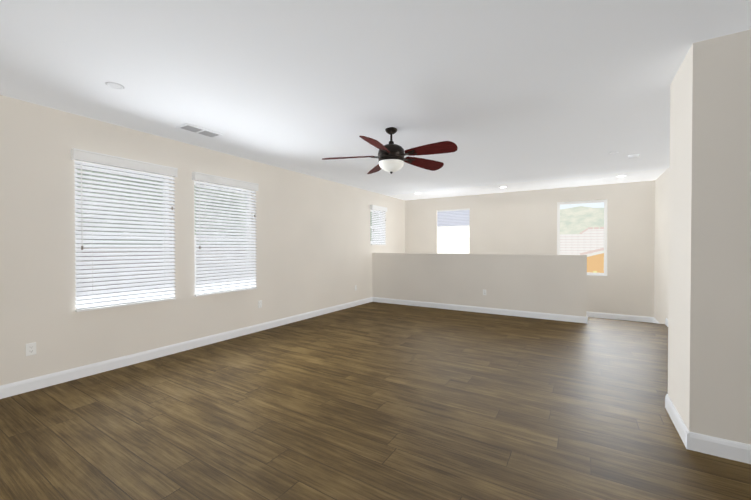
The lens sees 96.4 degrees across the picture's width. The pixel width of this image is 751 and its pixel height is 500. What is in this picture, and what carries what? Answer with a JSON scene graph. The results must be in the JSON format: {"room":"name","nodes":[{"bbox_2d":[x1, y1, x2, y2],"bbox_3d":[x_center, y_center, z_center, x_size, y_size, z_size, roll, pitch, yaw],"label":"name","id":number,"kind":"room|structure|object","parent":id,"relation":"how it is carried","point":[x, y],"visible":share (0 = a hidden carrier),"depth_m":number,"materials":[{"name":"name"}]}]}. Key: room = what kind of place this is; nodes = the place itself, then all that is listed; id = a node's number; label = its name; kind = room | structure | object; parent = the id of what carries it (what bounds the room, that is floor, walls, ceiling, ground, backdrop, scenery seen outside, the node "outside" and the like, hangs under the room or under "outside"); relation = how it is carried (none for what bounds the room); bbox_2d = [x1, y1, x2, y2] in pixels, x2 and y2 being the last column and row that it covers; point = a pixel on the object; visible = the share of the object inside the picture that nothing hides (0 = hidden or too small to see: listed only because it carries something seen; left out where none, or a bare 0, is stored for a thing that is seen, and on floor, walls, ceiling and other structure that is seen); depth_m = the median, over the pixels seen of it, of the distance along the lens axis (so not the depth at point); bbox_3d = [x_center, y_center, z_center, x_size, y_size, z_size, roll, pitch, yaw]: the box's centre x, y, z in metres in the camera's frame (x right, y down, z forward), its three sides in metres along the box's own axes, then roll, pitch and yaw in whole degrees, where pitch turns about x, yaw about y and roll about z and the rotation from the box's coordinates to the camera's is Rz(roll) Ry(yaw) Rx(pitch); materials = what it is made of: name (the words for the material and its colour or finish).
{"room":"empty living room","nodes":[
{"label":"empty living room","id":0,"kind":"room"},
{"bbox_2d":[0,95,404,385],"bbox_3d":[-1.956,0.074,5.362,0.150,3.250,10.800,0,1,32],"label":"wall","id":1,"kind":"structure","parent":0,"point":[315,249],"depth_m":4.02,"materials":[{"name":"paint"}]},
{"bbox_2d":[26,342,35,355],"bbox_3d":[-3.234,0.931,3.151,0.007,0.115,0.070,0,1,32],"label":"electrical outlet","id":2,"kind":"object","parent":1,"relation":"attached to","point":[30,348],"visible":1,"depth_m":3.15,"materials":[{"name":"white plastic"}]},
{"bbox_2d":[71,148,177,311],"bbox_3d":[-2.836,-0.198,3.840,0.218,1.645,1.010,0,1,32],"label":"window blind","id":3,"kind":"object","parent":1,"relation":"attached to","point":[130,259],"visible":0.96,"depth_m":3.74,"materials":[{"name":"white plastic"}]},
{"bbox_2d":[0,297,371,398],"bbox_3d":[-2.358,1.250,4.564,0.016,0.115,8.700,0,1,32],"label":"baseboard","id":4,"kind":"structure","parent":1,"relation":"attached to","point":[24,386],"depth_m":3.96,"materials":[{"name":"white wood"}]},
{"bbox_2d":[192,172,258,296],"bbox_3d":[-2.188,-0.209,4.891,0.218,1.645,1.010,0,1,32],"label":"window blind","id":5,"kind":"object","parent":1,"relation":"attached to","point":[235,248],"visible":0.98,"depth_m":4.80,"materials":[{"name":"white plastic"}]},
{"bbox_2d":[370,205,386,244],"bbox_3d":[0.028,-0.610,8.479,0.218,0.975,0.720,0,1,32],"label":"window blind","id":6,"kind":"object","parent":1,"relation":"attached to","point":[376,239],"visible":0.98,"depth_m":8.42,"materials":[{"name":"white plastic"}]},
{"bbox_2d":[0,302,750,499],"bbox_3d":[1.196,1.426,2.725,8.000,0.200,9.300,0,1,32],"label":"floor","id":7,"kind":"structure","parent":0,"point":[377,401],"depth_m":2.61,"materials":[{"name":"brown wood"}]},
{"bbox_2d":[372,253,586,316],"bbox_3d":[1.862,0.681,7.154,4.474,1.200,0.158,0,1,32],"label":"wall","id":8,"kind":"structure","parent":7,"relation":"on","point":[554,284],"depth_m":6.80,"materials":[{"name":"paint"}]},
{"bbox_2d":[372,297,586,322],"bbox_3d":[1.863,1.224,7.150,4.486,0.115,0.166,0,1,32],"label":"baseboard","id":9,"kind":"structure","parent":8,"relation":"attached to","point":[560,317],"depth_m":6.79,"materials":[{"name":"white wood"}]},
{"bbox_2d":[0,0,750,199],"bbox_3d":[1.511,-1.454,3.207,8.000,0.150,10.500,0,1,32],"label":"ceiling","id":10,"kind":"structure","parent":0,"point":[517,95],"depth_m":2.67,"materials":[{"name":"paint"}]},
{"bbox_2d":[105,82,123,88],"bbox_3d":[-2.179,-1.371,2.806,0.126,0.008,0.126,0,1,32],"label":"recessed light","id":11,"kind":"object","parent":10,"relation":"in","point":[114,85],"visible":0.98,"depth_m":2.80,"materials":[{"name":"white plastic"}]},
{"bbox_2d":[176,123,222,137],"bbox_3d":[-2.041,-1.382,3.907,0.220,0.008,0.440,0,1,32],"label":"ceiling vent","id":12,"kind":"object","parent":10,"relation":"in","point":[198,130],"visible":0.98,"depth_m":3.88,"materials":[{"name":"white metal"}]},
{"bbox_2d":[322,127,457,173],"bbox_3d":[0.207,-1.130,3.812,1.503,0.510,1.525,0,1,32],"label":"ceiling fan","id":13,"kind":"object","parent":10,"relation":"hanging from","point":[390,157],"visible":1,"depth_m":3.74,"materials":[{"name":"brown wood"}]},
{"bbox_2d":[628,154,639,158],"bbox_3d":[3.804,-1.377,4.942,0.136,0.040,0.136,0,1,32],"label":"smoke detector","id":14,"kind":"object","parent":10,"relation":"attached to","point":[632,156],"visible":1,"depth_m":4.90,"materials":[{"name":"white plastic"}]},
{"bbox_2d":[405,180,654,316],"bbox_3d":[3.372,0.044,8.332,5.800,3.250,0.150,0,1,32],"label":"wall","id":15,"kind":"structure","parent":0,"point":[520,222],"depth_m":7.67,"materials":[{"name":"paint"}]},
{"bbox_2d":[437,208,469,253],"bbox_3d":[2.112,-0.279,9.097,0.910,1.640,0.135,0,1,32],"label":"window shade","id":16,"kind":"object","parent":15,"relation":"attached to","point":[452,231],"visible":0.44,"depth_m":9.06,"materials":[{"name":"white fabric"}]},
{"bbox_2d":[557,199,606,275],"bbox_3d":[4.627,-0.273,7.545,0.960,1.660,0.135,0,1,32],"label":"window","id":17,"kind":"structure","parent":15,"relation":"in","point":[605,231],"depth_m":7.42,"materials":[{"name":"white plastic"}]},
{"bbox_2d":[586,311,652,322],"bbox_3d":[3.264,1.412,8.314,5.650,0.115,0.016,0,1,32],"label":"baseboard","id":18,"kind":"structure","parent":15,"relation":"attached to","point":[621,317],"depth_m":7.12,"materials":[{"name":"white wood"}]},
{"bbox_2d":[654,167,669,323],"bbox_3d":[4.395,0.082,4.610,0.150,3.250,5.110,0,1,32],"label":"wall","id":19,"kind":"structure","parent":0,"point":[661,263],"depth_m":6.19,"materials":[{"name":"paint"}]},
{"bbox_2d":[668,30,750,444],"bbox_3d":[3.609,0.011,1.698,3.130,3.050,0.670,0,1,32],"label":"wall","id":20,"kind":"structure","parent":0,"point":[709,346],"depth_m":2.18,"materials":[{"name":"paint"}]},
{"bbox_2d":[665,394,750,463],"bbox_3d":[3.538,1.278,1.754,2.996,0.115,0.702,0,1,32],"label":"baseboard","id":21,"kind":"structure","parent":20,"relation":"attached to","point":[723,448],"depth_m":2.19,"materials":[{"name":"white wood"}]},
{"label":"outside","id":22,"kind":"structure","parent":0,"visible":0},
{"bbox_2d":[81,248,245,295],"bbox_3d":[-4.925,0.859,11.843,6.000,1.950,12.800,0,1,32],"label":"roof","id":23,"kind":"structure","parent":22,"point":[145,263],"depth_m":10.58,"materials":[{"name":"tile"}]},
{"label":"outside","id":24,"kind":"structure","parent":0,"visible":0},
{"bbox_2d":[77,169,162,244],"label":"greenery","id":25,"kind":"object","parent":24,"point":[77,169],"depth_m":29.22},
{"bbox_2d":[194,185,245,244],"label":"greenery","id":26,"kind":"object","parent":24,"point":[194,185],"depth_m":36.61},
{"bbox_2d":[560,206,603,233],"bbox_3d":[43.649,6.186,67.119,45.000,30.178,0.001,0,1,32],"label":"hillside","id":27,"kind":"structure","parent":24,"point":[567,217],"depth_m":68.30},
{"bbox_2d":[560,227,603,272],"bbox_3d":[9.489,0.343,15.070,8.280,2.955,5.101,0,1,32],"label":"neighbor house","id":28,"kind":"structure","parent":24,"point":[593,239],"depth_m":17.11,"materials":[{"name":"tile"}]}
]}

